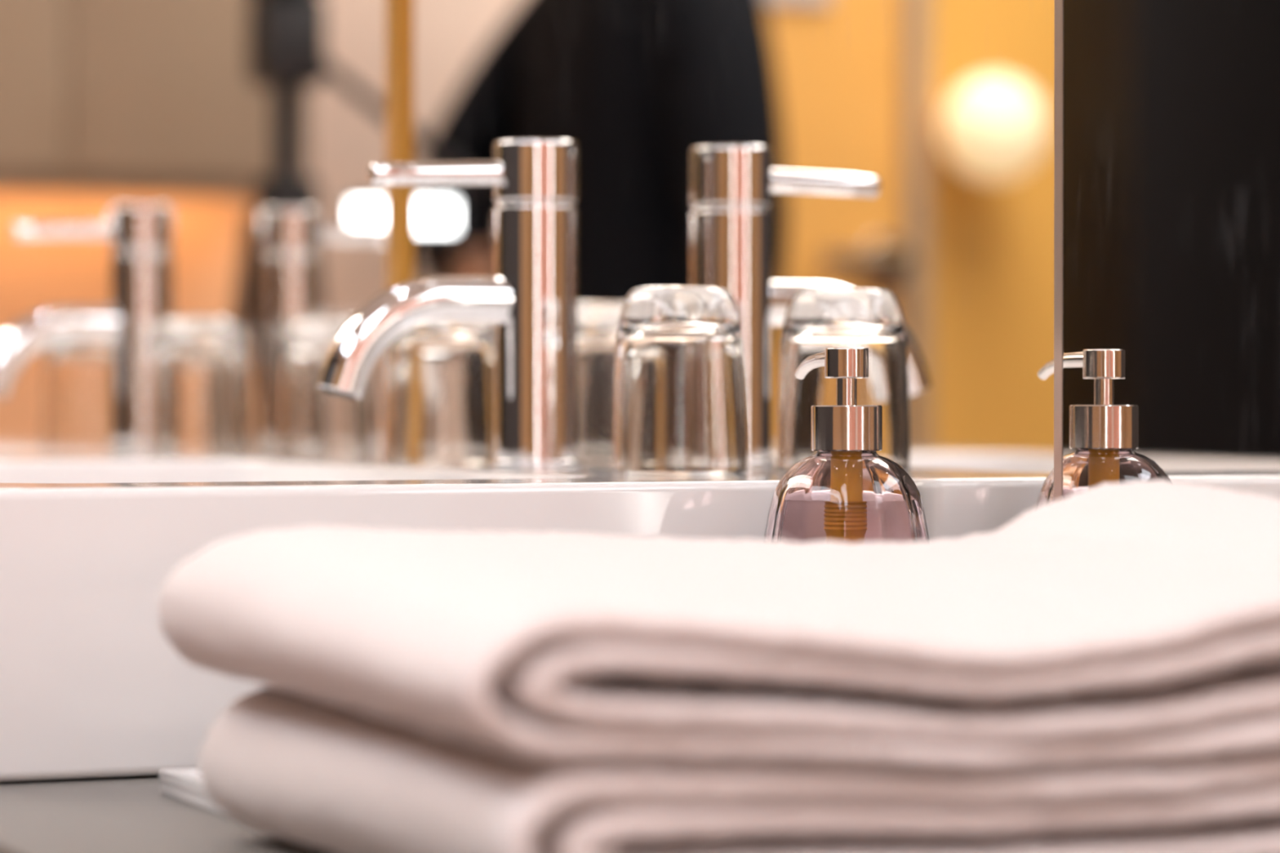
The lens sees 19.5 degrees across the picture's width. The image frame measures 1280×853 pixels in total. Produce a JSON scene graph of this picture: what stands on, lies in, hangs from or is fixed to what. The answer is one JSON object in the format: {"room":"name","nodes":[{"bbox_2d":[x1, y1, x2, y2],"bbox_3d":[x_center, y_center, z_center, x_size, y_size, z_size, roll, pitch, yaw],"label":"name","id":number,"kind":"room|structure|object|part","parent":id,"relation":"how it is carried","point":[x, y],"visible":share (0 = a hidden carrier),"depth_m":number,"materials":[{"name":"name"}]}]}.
{"room":"bathroom","nodes":[
{"label":"bathroom","id":0,"kind":"room"},
{"bbox_3d":[-1.007,1.008,1.203,2.830,0.100,6.000,0,1,-24],"label":"floor","id":1,"kind":"structure","parent":0,"visible":0},
{"bbox_3d":[-0.284,0.570,2.101,0.505,0.760,2.260,0,1,-24],"label":"vanity cabinet","id":2,"kind":"object","parent":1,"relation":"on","visible":0},
{"bbox_2d":[0,774,331,852],"bbox_3d":[-0.278,0.170,2.100,0.501,0.040,2.340,0,1,-24],"label":"countertop","id":3,"kind":"structure","parent":2,"relation":"on","point":[122,814],"depth_m":1.47,"materials":[{"name":"grey stone"}]},
{"bbox_2d":[158,767,233,818],"bbox_3d":[-0.087,0.149,1.556,0.202,0.010,0.120,0,1,-24],"label":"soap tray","id":4,"kind":"object","parent":3,"relation":"on","point":[184,784],"visible":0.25,"depth_m":1.54,"materials":[{"name":"white ceramic"}]},
{"bbox_2d":[0,440,785,782],"bbox_3d":[-0.408,0.083,2.405,0.487,0.126,1.575,0,1,-24],"label":"washbasin","id":5,"kind":"object","parent":3,"relation":"in","point":[92,684],"visible":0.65,"depth_m":1.64,"materials":[{"name":"white ceramic"}]},
{"bbox_2d":[43,340,110,445],"bbox_3d":[-0.436,-0.033,2.945,0.070,0.096,0.070,0,1,-24],"label":"tumbler","id":6,"kind":"object","parent":5,"relation":"on","point":[77,394],"visible":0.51,"depth_m":2.91,"materials":[{"name":"clear glass"}]},
{"bbox_2d":[0,204,173,448],"bbox_3d":[-0.418,-0.074,2.760,0.153,0.181,0.051,0,1,-24],"label":"tap","id":7,"kind":"object","parent":5,"relation":"on","point":[140,235],"visible":0.85,"depth_m":2.76,"materials":[{"name":"silver metal"}]},
{"bbox_3d":[-0.436,-0.055,2.752,0.112,0.067,0.026,0,1,-24],"label":"spout","id":8,"kind":"part","parent":7,"relation":"part of","materials":[{"name":"silver metal"}]},
{"bbox_3d":[-0.424,-0.145,2.760,0.078,0.015,0.013,0,1,-21],"label":"lever","id":9,"kind":"part","parent":7,"relation":"part of","materials":[{"name":"silver metal"}]},
{"bbox_2d":[146,315,244,450],"bbox_3d":[-0.319,-0.031,2.686,0.070,0.096,0.070,0,1,-24],"label":"tumbler","id":10,"kind":"object","parent":5,"relation":"on","point":[196,396],"visible":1,"depth_m":2.66,"materials":[{"name":"clear glass"}]},
{"bbox_2d":[382,322,494,462],"bbox_3d":[-0.118,-0.027,2.224,0.070,0.096,0.070,0,1,-24],"label":"tumbler","id":11,"kind":"object","parent":5,"relation":"on","point":[439,405],"visible":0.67,"depth_m":2.19,"materials":[{"name":"clear glass"}]},
{"bbox_2d":[317,138,582,467],"bbox_3d":[-0.104,-0.068,2.051,0.153,0.181,0.051,0,1,-24],"label":"tap","id":12,"kind":"object","parent":5,"relation":"on","point":[531,299],"visible":1,"depth_m":2.05,"materials":[{"name":"silver metal"}]},
{"bbox_3d":[-0.123,-0.049,2.043,0.112,0.067,0.026,0,1,-24],"label":"spout","id":13,"kind":"part","parent":12,"relation":"part of","materials":[{"name":"silver metal"}]},
{"bbox_3d":[-0.111,-0.139,2.051,0.078,0.015,0.013,0,1,-21],"label":"lever","id":14,"kind":"part","parent":12,"relation":"part of","materials":[{"name":"silver metal"}]},
{"bbox_2d":[612,285,747,474],"bbox_3d":[0.021,-0.024,1.927,0.070,0.096,0.070,0,1,-24],"label":"tumbler","id":15,"kind":"object","parent":5,"relation":"on","point":[680,406],"visible":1,"depth_m":1.90,"materials":[{"name":"clear glass"}]},
{"bbox_2d":[199,686,1279,852],"bbox_3d":[0.084,0.123,1.351,0.415,0.065,0.323,0,1,-24],"label":"folded towel","id":16,"kind":"object","parent":3,"relation":"on","point":[314,773],"visible":0.68,"depth_m":1.21,"materials":[{"name":"white fabric"}]},
{"bbox_2d":[159,479,1279,770],"bbox_3d":[0.070,0.066,1.347,0.411,0.087,0.330,0,1,-24],"label":"folded towel","id":17,"kind":"object","parent":16,"relation":"on","point":[1135,621],"visible":1,"depth_m":1.23,"materials":[{"name":"white fabric"}]},
{"bbox_2d":[764,347,929,542],"bbox_3d":[0.095,0.059,1.706,0.084,0.189,0.085,0,1,25],"label":"soap dispenser","id":18,"kind":"object","parent":3,"relation":"on","point":[846,491],"visible":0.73,"depth_m":1.69,"materials":[{"name":"clear glass"}]},
{"bbox_3d":[0.094,-0.011,1.705,0.009,0.023,0.009,0,1,-24],"label":"stem","id":19,"kind":"part","parent":18,"relation":"part of","materials":[{"name":"silver metal"}]},
{"bbox_2d":[764,450,929,542],"bbox_3d":[0.094,0.077,1.706,0.086,0.152,0.086,0,1,-24],"label":"bottle","id":20,"kind":"object","parent":18,"relation":"attached to","point":[849,496],"depth_m":1.68,"materials":[{"name":"clear glass"}]},
{"bbox_3d":[0.239,-0.322,1.746,0.100,2.550,6.000,0,1,-24],"label":"wall","id":21,"kind":"structure","parent":0,"visible":0},
{"bbox_3d":[-0.136,-0.505,2.453,0.009,1.296,2.800,0,1,-24],"label":"mirror backing","id":22,"kind":"object","parent":21,"relation":"attached to","visible":0},
{"bbox_2d":[0,0,386,455],"bbox_3d":[-0.441,-0.511,3.088,0.010,1.296,1.390,0,1,-24],"label":"wall mirror","id":23,"kind":"object","parent":22,"relation":"attached to","point":[261,124],"visible":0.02,"depth_m":2.79,"materials":[{"name":"clear glass"}]},
{"bbox_2d":[386,0,408,289],"bbox_3d":[-0.154,-0.568,2.439,0.017,1.172,0.028,0,1,-24],"label":"mirror edge","id":24,"kind":"object","parent":22,"relation":"attached to","point":[397,11],"visible":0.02,"depth_m":2.43,"materials":[{"name":"orange"}]},
{"bbox_2d":[408,0,1063,540],"bbox_3d":[0.023,-0.502,2.046,0.010,1.296,0.833,0,1,-24],"label":"wall mirror","id":25,"kind":"object","parent":22,"relation":"attached to","point":[884,177],"visible":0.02,"depth_m":1.90,"materials":[{"name":"clear glass"}]},
{"bbox_2d":[1062,0,1279,499],"bbox_3d":[0.307,-0.496,1.419,0.011,1.296,0.540,0,1,-25],"label":"wall mirror","id":26,"kind":"object","parent":22,"relation":"attached to","point":[1171,235],"visible":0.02,"depth_m":1.59,"materials":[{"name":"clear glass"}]}
]}

